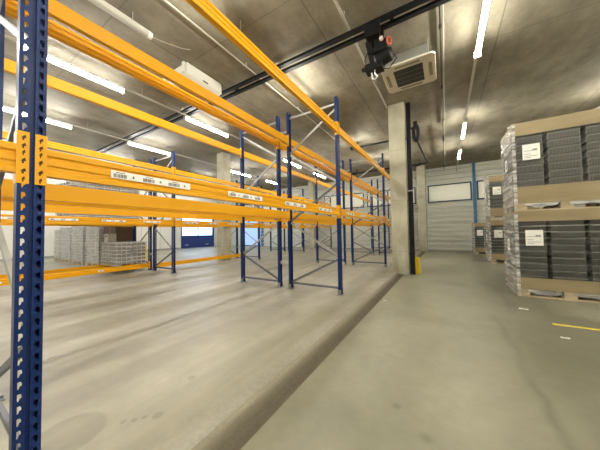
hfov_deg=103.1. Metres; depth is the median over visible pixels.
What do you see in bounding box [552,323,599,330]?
tape
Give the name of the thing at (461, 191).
window
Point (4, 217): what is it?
beam
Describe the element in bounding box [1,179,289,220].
beam
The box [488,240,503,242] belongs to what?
plastic tray
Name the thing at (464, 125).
diffuser
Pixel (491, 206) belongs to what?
plastic tray
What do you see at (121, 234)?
carton
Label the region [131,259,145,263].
plastic crate
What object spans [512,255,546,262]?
plastic tray
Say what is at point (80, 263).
wooden pallet
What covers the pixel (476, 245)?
plastic tray
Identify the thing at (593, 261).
plastic tray
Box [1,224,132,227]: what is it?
beam
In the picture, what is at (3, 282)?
beam
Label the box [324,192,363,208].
window
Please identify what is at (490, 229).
plastic tray
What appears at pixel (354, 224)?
beam
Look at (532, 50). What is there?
ceiling
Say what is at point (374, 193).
beam
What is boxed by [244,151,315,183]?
beam
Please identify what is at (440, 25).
conduit
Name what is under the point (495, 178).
cardboard tray
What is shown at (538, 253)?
plastic tray
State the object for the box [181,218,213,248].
door
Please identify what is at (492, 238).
plastic tray
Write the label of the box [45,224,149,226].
beam
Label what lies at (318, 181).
beam
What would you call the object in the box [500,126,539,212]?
wrap
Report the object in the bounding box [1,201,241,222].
beam
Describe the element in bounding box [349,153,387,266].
frame
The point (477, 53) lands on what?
tube light
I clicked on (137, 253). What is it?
plastic crate
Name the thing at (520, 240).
plastic tray
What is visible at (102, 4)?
lamp
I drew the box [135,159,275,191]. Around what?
conduit
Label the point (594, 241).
plastic tray
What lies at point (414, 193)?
window
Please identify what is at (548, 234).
plastic tray
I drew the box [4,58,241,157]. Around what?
beam
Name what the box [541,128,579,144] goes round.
plastic tray
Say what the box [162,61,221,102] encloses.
air conditioner
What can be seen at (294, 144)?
beam
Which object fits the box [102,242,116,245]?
plastic crate
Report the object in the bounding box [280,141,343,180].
beam
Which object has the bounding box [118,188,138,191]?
plastic crate
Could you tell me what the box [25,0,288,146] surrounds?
beam
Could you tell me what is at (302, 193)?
frame
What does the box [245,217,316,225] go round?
beam
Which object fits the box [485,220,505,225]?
cardboard tray
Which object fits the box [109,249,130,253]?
plastic crate
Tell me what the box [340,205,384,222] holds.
beam
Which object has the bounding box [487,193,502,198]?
plastic tray
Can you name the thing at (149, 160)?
frame
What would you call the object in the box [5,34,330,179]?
tube light
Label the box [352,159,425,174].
rail
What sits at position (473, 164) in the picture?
steel column
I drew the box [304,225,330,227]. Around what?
beam
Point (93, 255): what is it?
plastic crate
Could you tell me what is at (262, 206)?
steel column
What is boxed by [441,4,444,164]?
conduit
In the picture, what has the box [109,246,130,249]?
plastic crate
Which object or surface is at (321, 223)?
beam
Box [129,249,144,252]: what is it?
plastic crate
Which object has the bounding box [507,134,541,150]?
plastic tray
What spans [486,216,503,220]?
wooden pallet
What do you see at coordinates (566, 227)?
plastic tray
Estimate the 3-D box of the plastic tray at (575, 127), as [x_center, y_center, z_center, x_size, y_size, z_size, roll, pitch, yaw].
[4.184,-1.526,3.861,0.365,0.110,0.385,-2,-2,31]
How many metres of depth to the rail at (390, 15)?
4.22 m
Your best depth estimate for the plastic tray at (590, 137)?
3.56 m
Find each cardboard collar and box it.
[472,247,504,251]
[485,206,539,216]
[487,253,506,259]
[504,180,599,207]
[506,273,599,294]
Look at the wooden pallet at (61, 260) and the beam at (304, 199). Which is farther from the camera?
the beam at (304, 199)
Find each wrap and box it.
[471,224,482,253]
[483,177,500,220]
[485,222,502,260]
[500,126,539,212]
[503,214,543,289]
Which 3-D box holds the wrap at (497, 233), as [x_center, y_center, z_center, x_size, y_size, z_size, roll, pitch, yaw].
[6.920,0.527,7.824,1.268,1.371,0.857,-2,-2,31]
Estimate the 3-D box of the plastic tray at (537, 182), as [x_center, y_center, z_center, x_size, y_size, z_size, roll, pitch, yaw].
[3.838,-0.674,4.055,0.365,0.110,0.385,-2,-2,31]
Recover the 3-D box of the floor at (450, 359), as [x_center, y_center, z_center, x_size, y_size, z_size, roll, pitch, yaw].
[4.093,1.228,3.391,5.230,0.170,20.100,-2,-2,31]
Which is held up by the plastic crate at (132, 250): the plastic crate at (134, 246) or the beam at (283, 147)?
the plastic crate at (134, 246)
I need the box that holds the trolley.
[362,19,396,79]
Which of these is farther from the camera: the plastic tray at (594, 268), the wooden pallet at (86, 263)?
the wooden pallet at (86, 263)
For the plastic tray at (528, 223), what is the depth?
3.88 m
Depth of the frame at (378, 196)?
10.70 m
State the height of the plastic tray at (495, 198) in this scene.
0.110 m
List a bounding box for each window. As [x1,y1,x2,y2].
[245,221,261,245]
[260,206,282,210]
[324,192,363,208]
[367,187,415,206]
[428,181,471,202]
[477,180,484,199]
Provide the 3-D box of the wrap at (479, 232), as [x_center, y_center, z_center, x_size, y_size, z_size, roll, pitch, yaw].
[8.393,0.587,10.556,1.268,1.371,0.856,-2,-2,31]
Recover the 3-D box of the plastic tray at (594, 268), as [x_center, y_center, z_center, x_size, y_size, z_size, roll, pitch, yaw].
[4.568,0.642,3.583,0.365,0.090,0.385,-2,-2,31]
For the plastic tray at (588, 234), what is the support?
on the plastic tray at (594, 241)
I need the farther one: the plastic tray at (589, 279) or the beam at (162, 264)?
the beam at (162, 264)
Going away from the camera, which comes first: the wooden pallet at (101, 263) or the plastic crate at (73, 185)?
the plastic crate at (73, 185)
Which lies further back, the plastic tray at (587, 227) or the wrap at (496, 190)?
the wrap at (496, 190)
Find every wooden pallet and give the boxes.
[60,259,70,262]
[71,260,96,265]
[85,262,100,265]
[101,263,144,266]
[473,252,486,254]
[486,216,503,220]
[487,258,505,263]
[505,199,599,213]
[508,282,599,302]
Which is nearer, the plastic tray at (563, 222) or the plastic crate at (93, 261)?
the plastic tray at (563, 222)
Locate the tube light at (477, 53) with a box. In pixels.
[456,0,489,170]
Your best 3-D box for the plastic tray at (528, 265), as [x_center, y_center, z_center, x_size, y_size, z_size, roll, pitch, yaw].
[3.855,0.668,4.018,0.365,0.090,0.385,-2,-2,31]
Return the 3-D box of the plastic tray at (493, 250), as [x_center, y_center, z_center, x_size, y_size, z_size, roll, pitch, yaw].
[6.479,0.843,7.861,0.365,0.090,0.385,-2,-2,31]
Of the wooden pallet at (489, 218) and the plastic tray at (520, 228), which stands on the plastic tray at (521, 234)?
the plastic tray at (520, 228)
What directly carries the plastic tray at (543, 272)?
on the plastic tray at (522, 275)
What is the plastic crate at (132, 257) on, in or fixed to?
on the plastic crate at (138, 260)
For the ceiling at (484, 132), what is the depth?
9.62 m
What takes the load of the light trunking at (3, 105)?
hanging from the ceiling at (532, 50)
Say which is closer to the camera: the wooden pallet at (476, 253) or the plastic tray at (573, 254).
the plastic tray at (573, 254)
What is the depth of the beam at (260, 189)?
10.74 m
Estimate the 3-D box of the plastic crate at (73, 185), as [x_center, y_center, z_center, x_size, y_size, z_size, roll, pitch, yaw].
[-5.674,-0.952,6.133,0.475,0.085,0.503,-2,-2,31]
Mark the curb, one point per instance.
(242, 425)
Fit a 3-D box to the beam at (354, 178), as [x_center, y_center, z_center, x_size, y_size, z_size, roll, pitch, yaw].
[2.584,-1.549,9.269,0.056,0.225,3.564,-2,-2,31]
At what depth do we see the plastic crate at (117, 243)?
6.78 m
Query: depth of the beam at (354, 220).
9.02 m
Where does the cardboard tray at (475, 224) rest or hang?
on the plastic tray
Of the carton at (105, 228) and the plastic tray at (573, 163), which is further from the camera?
the carton at (105, 228)
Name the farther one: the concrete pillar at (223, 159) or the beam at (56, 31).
the concrete pillar at (223, 159)
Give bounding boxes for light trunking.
[2,139,267,193]
[3,105,301,189]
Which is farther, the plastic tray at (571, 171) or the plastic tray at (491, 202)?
the plastic tray at (491, 202)
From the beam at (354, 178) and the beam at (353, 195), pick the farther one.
the beam at (353, 195)
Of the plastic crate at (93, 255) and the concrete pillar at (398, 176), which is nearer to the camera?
the concrete pillar at (398, 176)
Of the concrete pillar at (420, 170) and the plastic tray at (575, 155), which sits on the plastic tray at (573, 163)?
the plastic tray at (575, 155)
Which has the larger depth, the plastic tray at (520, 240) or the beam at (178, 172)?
the beam at (178, 172)
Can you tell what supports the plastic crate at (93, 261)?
on the wooden pallet at (86, 263)
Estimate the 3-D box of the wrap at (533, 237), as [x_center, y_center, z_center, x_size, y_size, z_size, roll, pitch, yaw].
[4.297,0.452,3.978,1.267,1.371,0.856,-2,-2,31]
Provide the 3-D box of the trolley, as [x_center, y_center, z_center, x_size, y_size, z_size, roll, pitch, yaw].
[1.204,-2.654,3.660,0.519,0.829,0.295,-2,-2,31]
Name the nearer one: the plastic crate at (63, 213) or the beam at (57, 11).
the beam at (57, 11)
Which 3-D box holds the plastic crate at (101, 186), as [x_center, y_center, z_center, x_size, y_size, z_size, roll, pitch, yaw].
[-5.403,-1.037,6.582,0.475,0.085,0.503,-2,-2,31]
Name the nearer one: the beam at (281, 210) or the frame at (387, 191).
the beam at (281, 210)
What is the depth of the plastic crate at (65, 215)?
5.93 m
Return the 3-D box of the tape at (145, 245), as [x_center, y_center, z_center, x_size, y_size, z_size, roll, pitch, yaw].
[-4.640,0.835,7.179,0.010,0.450,0.030,-2,-2,31]
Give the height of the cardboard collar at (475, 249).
0.188 m
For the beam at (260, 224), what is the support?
attached to the frame at (257, 182)
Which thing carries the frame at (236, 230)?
on the floor at (141, 358)
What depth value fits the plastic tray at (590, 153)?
3.55 m
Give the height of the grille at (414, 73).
0.008 m
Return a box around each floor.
[0,246,420,449]
[240,250,599,449]
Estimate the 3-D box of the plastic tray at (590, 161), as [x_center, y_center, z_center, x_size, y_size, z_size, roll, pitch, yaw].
[4.550,-0.939,3.624,0.365,0.110,0.385,-2,-2,31]
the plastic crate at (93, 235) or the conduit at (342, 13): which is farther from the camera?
the plastic crate at (93, 235)
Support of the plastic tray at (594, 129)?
on the plastic tray at (590, 137)
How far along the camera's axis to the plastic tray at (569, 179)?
3.69 m
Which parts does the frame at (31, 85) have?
foot plate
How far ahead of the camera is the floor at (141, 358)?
2.51 m
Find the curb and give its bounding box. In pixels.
[191,251,424,449]
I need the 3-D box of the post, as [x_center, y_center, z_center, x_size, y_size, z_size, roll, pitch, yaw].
[2.976,-0.952,5.998,0.490,4.385,0.128,-2,-2,31]
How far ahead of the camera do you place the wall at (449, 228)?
13.18 m
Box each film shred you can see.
[525,202,558,205]
[570,200,599,203]
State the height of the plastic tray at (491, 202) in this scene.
0.110 m
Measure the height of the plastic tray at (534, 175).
0.110 m
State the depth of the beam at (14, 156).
1.01 m
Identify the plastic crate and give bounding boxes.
[63,181,94,186]
[63,213,93,215]
[64,184,94,188]
[65,215,94,216]
[92,228,103,230]
[92,231,103,233]
[92,234,103,236]
[92,248,103,250]
[92,251,101,253]
[92,254,102,256]
[92,257,101,259]
[92,260,101,262]
[95,184,118,189]
[95,187,118,191]
[95,216,118,217]
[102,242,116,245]
[109,242,131,245]
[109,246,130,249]
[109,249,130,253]
[109,253,131,257]
[109,257,130,261]
[109,260,130,264]
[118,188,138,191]
[119,190,138,193]
[119,217,138,218]
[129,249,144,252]
[131,242,145,245]
[131,245,144,248]
[131,252,144,255]
[131,256,144,259]
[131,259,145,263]
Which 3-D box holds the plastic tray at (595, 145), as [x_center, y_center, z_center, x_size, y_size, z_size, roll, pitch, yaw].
[4.545,-1.179,3.634,0.365,0.110,0.385,-2,-2,31]
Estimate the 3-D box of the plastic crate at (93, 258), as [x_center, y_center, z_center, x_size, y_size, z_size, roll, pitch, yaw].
[-6.870,1.153,8.279,0.560,0.090,0.390,-2,-2,31]
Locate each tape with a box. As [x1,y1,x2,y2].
[145,245,146,259]
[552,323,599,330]
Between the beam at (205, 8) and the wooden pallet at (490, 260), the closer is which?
the beam at (205, 8)
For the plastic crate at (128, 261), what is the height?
0.095 m
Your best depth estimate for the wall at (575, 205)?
9.06 m
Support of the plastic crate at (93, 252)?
on the plastic crate at (93, 255)
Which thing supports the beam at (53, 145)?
attached to the frame
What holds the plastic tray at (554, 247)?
on the plastic tray at (573, 254)
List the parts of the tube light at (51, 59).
light trunking, tube light, tube light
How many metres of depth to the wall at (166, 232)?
15.50 m
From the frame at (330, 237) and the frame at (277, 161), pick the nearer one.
the frame at (277, 161)
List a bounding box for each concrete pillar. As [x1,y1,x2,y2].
[217,152,230,260]
[308,181,315,247]
[388,102,409,274]
[416,165,427,251]
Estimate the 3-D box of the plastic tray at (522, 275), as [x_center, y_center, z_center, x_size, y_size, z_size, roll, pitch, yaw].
[3.860,0.868,4.012,0.365,0.090,0.385,-2,-2,31]
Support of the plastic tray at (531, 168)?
on the plastic tray at (534, 175)
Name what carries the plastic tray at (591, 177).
on the plastic tray
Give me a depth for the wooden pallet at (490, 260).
7.77 m
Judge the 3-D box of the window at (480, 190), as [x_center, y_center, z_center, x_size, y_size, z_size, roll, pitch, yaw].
[10.247,-1.821,11.479,2.780,0.960,0.110,-2,-2,31]
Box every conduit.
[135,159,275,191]
[164,0,341,144]
[333,0,387,107]
[439,6,443,163]
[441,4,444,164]
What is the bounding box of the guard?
[415,257,420,273]
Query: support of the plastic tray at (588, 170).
on the plastic tray at (591, 177)
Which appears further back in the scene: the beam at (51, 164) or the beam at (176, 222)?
the beam at (176, 222)
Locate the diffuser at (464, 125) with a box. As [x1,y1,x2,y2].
[461,123,465,137]
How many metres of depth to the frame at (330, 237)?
15.89 m
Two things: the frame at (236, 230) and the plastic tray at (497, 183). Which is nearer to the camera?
the plastic tray at (497, 183)
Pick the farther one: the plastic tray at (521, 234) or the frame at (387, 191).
the frame at (387, 191)
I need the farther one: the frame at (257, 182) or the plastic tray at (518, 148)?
the frame at (257, 182)
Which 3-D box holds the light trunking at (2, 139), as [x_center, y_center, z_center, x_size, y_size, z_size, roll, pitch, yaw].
[-7.491,-2.784,10.447,0.040,0.389,19.700,-2,-2,31]
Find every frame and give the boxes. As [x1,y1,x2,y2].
[0,0,47,449]
[133,159,151,269]
[152,151,176,273]
[231,180,238,257]
[239,116,284,287]
[239,176,260,259]
[270,191,285,251]
[286,96,344,295]
[287,189,304,252]
[315,160,346,264]
[318,197,331,247]
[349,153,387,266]
[352,180,374,254]
[370,191,389,248]
[377,179,391,254]
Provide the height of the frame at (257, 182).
3.426 m
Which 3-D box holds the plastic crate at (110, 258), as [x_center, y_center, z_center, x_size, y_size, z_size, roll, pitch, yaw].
[-5.166,0.973,6.853,0.475,0.095,0.370,-2,-2,31]
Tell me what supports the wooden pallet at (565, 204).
on the cardboard tray at (585, 213)
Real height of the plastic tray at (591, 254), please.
0.090 m
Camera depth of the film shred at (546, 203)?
3.76 m
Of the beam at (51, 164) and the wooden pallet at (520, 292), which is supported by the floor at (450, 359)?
the wooden pallet at (520, 292)
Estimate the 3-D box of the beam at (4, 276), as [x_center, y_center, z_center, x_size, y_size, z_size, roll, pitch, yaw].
[-6.376,1.219,6.296,0.056,0.225,3.564,-2,-2,31]
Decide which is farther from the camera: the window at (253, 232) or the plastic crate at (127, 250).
the window at (253, 232)
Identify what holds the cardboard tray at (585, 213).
on the plastic tray
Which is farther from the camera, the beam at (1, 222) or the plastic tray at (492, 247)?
the plastic tray at (492, 247)
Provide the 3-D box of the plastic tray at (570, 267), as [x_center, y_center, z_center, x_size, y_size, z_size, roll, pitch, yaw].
[4.210,0.655,3.799,0.365,0.090,0.385,-2,-2,31]
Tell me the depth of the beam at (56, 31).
2.56 m
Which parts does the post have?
post, hanging arm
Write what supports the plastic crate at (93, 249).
on the plastic crate at (93, 252)
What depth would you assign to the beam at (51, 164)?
1.42 m
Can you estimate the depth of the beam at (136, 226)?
9.36 m
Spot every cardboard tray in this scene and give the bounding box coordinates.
[471,223,485,226]
[484,175,503,184]
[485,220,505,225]
[501,108,599,150]
[504,208,599,222]
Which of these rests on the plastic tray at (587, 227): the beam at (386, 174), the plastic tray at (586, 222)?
the plastic tray at (586, 222)
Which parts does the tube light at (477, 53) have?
tube light, tube light, light trunking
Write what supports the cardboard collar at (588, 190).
on the wooden pallet at (565, 204)
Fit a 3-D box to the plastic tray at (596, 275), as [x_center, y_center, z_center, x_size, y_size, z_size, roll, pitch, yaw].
[4.567,0.742,3.580,0.365,0.090,0.385,-2,-2,31]
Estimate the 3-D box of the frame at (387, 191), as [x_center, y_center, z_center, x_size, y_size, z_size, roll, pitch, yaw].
[4.756,-0.277,14.212,1.131,3.426,0.150,-2,-2,31]
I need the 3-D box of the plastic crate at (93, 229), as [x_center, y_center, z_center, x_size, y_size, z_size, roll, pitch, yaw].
[-6.887,0.154,8.310,0.560,0.090,0.390,-2,-2,31]
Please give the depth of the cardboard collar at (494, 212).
7.69 m
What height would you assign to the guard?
0.420 m
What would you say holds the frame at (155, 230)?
on the floor at (141, 358)
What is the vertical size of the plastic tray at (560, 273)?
0.090 m
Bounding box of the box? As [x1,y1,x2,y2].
[104,234,115,241]
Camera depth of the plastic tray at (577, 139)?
3.71 m
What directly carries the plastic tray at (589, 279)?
on the plastic tray
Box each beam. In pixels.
[0,130,29,183]
[0,221,153,226]
[0,261,149,285]
[0,264,132,278]
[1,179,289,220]
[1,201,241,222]
[1,214,173,225]
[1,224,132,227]
[2,131,173,174]
[2,197,279,220]
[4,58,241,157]
[5,0,278,148]
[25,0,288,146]
[34,134,339,217]
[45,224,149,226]
[136,226,216,227]
[157,252,240,266]
[158,224,239,226]
[174,167,258,191]
[174,218,258,226]
[185,0,338,134]
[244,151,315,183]
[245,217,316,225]
[259,187,302,200]
[259,222,303,227]
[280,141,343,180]
[281,210,344,224]
[291,139,350,179]
[292,212,351,223]
[303,197,330,206]
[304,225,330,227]
[317,180,349,194]
[318,222,350,226]
[338,122,383,174]
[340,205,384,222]
[344,175,372,193]
[352,175,377,193]
[352,194,370,203]
[353,219,378,225]
[353,224,371,226]
[372,190,388,201]
[384,171,389,179]
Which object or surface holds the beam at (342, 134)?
attached to the frame at (335, 104)
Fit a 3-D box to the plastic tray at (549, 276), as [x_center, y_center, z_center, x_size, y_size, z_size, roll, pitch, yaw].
[4.214,0.855,3.792,0.365,0.090,0.385,-2,-2,31]
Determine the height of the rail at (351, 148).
0.270 m
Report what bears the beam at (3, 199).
attached to the frame at (277, 161)
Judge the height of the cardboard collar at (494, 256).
0.188 m
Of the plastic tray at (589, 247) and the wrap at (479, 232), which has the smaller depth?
the plastic tray at (589, 247)
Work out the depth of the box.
7.04 m
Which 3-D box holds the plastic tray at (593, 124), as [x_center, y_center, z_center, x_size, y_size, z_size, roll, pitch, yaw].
[4.536,-1.538,3.644,0.365,0.110,0.385,-2,-2,31]
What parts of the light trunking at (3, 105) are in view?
tube light, tube light, tube light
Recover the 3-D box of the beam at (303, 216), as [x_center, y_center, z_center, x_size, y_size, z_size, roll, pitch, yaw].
[0.739,-0.164,6.170,0.056,0.225,3.564,-2,-2,31]
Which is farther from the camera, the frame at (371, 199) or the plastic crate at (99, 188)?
the frame at (371, 199)
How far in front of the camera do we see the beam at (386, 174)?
7.65 m
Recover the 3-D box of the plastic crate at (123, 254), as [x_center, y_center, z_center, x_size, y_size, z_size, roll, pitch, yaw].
[-5.168,0.868,6.856,0.475,0.095,0.370,-2,-2,31]
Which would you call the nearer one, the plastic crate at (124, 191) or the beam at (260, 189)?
the plastic crate at (124, 191)
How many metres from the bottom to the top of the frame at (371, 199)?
3.426 m
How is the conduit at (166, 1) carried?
attached to the ceiling at (532, 50)
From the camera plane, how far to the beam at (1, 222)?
5.84 m
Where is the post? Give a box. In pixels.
[405,102,427,274]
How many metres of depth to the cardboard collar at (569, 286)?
3.68 m
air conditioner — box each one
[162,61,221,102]
[381,38,436,92]
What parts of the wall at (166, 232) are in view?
skirting, lintel panel, corner panel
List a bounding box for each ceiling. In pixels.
[2,0,599,176]
[190,88,599,190]
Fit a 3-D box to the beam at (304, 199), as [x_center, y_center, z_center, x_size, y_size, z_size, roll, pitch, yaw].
[1.095,-1.366,14.375,0.056,0.225,3.564,-2,-2,31]
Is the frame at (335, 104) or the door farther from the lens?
the door
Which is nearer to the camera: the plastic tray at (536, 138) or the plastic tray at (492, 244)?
the plastic tray at (536, 138)
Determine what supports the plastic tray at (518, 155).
on the plastic tray at (520, 162)
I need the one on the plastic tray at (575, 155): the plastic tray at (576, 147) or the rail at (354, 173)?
the plastic tray at (576, 147)
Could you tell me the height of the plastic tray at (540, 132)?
0.110 m
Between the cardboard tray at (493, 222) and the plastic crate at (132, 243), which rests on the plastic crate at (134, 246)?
the plastic crate at (132, 243)
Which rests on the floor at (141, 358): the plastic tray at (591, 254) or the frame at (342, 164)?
the frame at (342, 164)
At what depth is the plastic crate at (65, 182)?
5.98 m
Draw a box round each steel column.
[262,206,263,245]
[472,162,476,228]
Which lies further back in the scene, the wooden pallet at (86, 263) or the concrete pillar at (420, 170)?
the concrete pillar at (420, 170)
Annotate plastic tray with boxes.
[474,244,484,246]
[486,182,501,187]
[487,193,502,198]
[487,197,502,201]
[487,204,502,207]
[488,201,502,204]
[488,225,503,227]
[488,228,503,230]
[488,237,503,239]
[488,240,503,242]
[489,243,504,245]
[489,246,504,248]
[489,249,504,252]
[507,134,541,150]
[508,142,541,157]
[508,149,542,159]
[508,164,543,174]
[509,156,543,170]
[509,171,543,184]
[509,179,543,189]
[510,132,541,140]
[510,221,545,225]
[510,226,545,231]
[511,232,545,237]
[511,238,545,243]
[511,243,546,249]
[511,249,546,256]
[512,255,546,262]
[512,262,547,268]
[512,266,547,275]
[512,271,548,278]
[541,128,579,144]
[542,126,579,136]
[542,136,580,151]
[543,144,580,158]
[543,151,581,165]
[543,159,581,172]
[543,167,582,180]
[543,220,583,225]
[544,175,582,184]
[544,250,585,257]
[545,225,584,230]
[545,244,585,250]
[546,232,584,237]
[546,238,584,243]
[546,268,586,277]
[547,256,585,264]
[547,262,586,270]
[548,274,587,280]
[579,125,599,137]
[579,244,599,250]
[580,122,599,130]
[580,133,599,145]
[581,141,599,152]
[582,149,599,160]
[582,157,599,167]
[582,165,599,175]
[582,219,599,224]
[583,173,599,181]
[583,250,599,257]
[585,225,599,230]
[585,231,599,237]
[585,238,599,244]
[585,257,599,264]
[585,270,599,278]
[586,263,599,271]
[586,277,599,281]
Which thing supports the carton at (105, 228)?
on the carton at (121, 234)
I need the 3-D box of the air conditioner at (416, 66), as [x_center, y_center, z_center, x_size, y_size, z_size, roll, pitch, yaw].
[2.061,-2.996,4.505,0.880,0.372,0.892,-2,-2,31]
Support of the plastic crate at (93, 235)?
on the plastic crate
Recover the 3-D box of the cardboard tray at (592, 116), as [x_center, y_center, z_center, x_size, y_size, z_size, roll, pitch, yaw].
[4.286,-1.590,4.035,1.224,0.210,0.824,-2,-2,31]
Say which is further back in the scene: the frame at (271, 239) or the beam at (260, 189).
the frame at (271, 239)
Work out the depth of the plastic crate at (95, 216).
6.40 m
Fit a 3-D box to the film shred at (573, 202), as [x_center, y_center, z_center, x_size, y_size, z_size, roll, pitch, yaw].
[4.307,-0.339,3.498,0.480,0.062,0.010,-2,-2,31]
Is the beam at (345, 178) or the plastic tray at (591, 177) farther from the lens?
the beam at (345, 178)
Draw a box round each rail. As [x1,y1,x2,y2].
[96,0,451,152]
[350,136,411,150]
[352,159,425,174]
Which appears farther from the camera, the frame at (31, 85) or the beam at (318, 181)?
the beam at (318, 181)
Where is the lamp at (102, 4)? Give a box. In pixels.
[88,0,190,49]
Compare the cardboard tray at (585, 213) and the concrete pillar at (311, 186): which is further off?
the concrete pillar at (311, 186)
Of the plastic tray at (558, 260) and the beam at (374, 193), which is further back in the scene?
the beam at (374, 193)
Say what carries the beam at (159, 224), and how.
attached to the frame at (155, 230)
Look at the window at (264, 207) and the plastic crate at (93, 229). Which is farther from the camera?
the window at (264, 207)
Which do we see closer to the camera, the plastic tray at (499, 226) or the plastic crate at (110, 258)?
the plastic crate at (110, 258)
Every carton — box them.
[104,227,132,229]
[104,229,132,240]
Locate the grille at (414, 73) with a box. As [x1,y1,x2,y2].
[393,63,424,87]
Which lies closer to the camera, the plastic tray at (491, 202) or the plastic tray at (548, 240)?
the plastic tray at (548, 240)
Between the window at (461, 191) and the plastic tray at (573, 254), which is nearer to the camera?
the plastic tray at (573, 254)
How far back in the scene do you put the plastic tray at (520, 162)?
3.91 m
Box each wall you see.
[0,173,216,260]
[231,159,558,250]
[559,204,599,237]
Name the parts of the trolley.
arm, plate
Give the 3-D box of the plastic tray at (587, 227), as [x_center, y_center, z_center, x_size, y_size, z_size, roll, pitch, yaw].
[4.555,0.043,3.601,0.365,0.090,0.385,-2,-2,31]
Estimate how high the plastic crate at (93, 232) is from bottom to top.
0.090 m
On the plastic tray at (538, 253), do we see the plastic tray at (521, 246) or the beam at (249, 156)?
the plastic tray at (521, 246)
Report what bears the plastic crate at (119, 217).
on the bearer

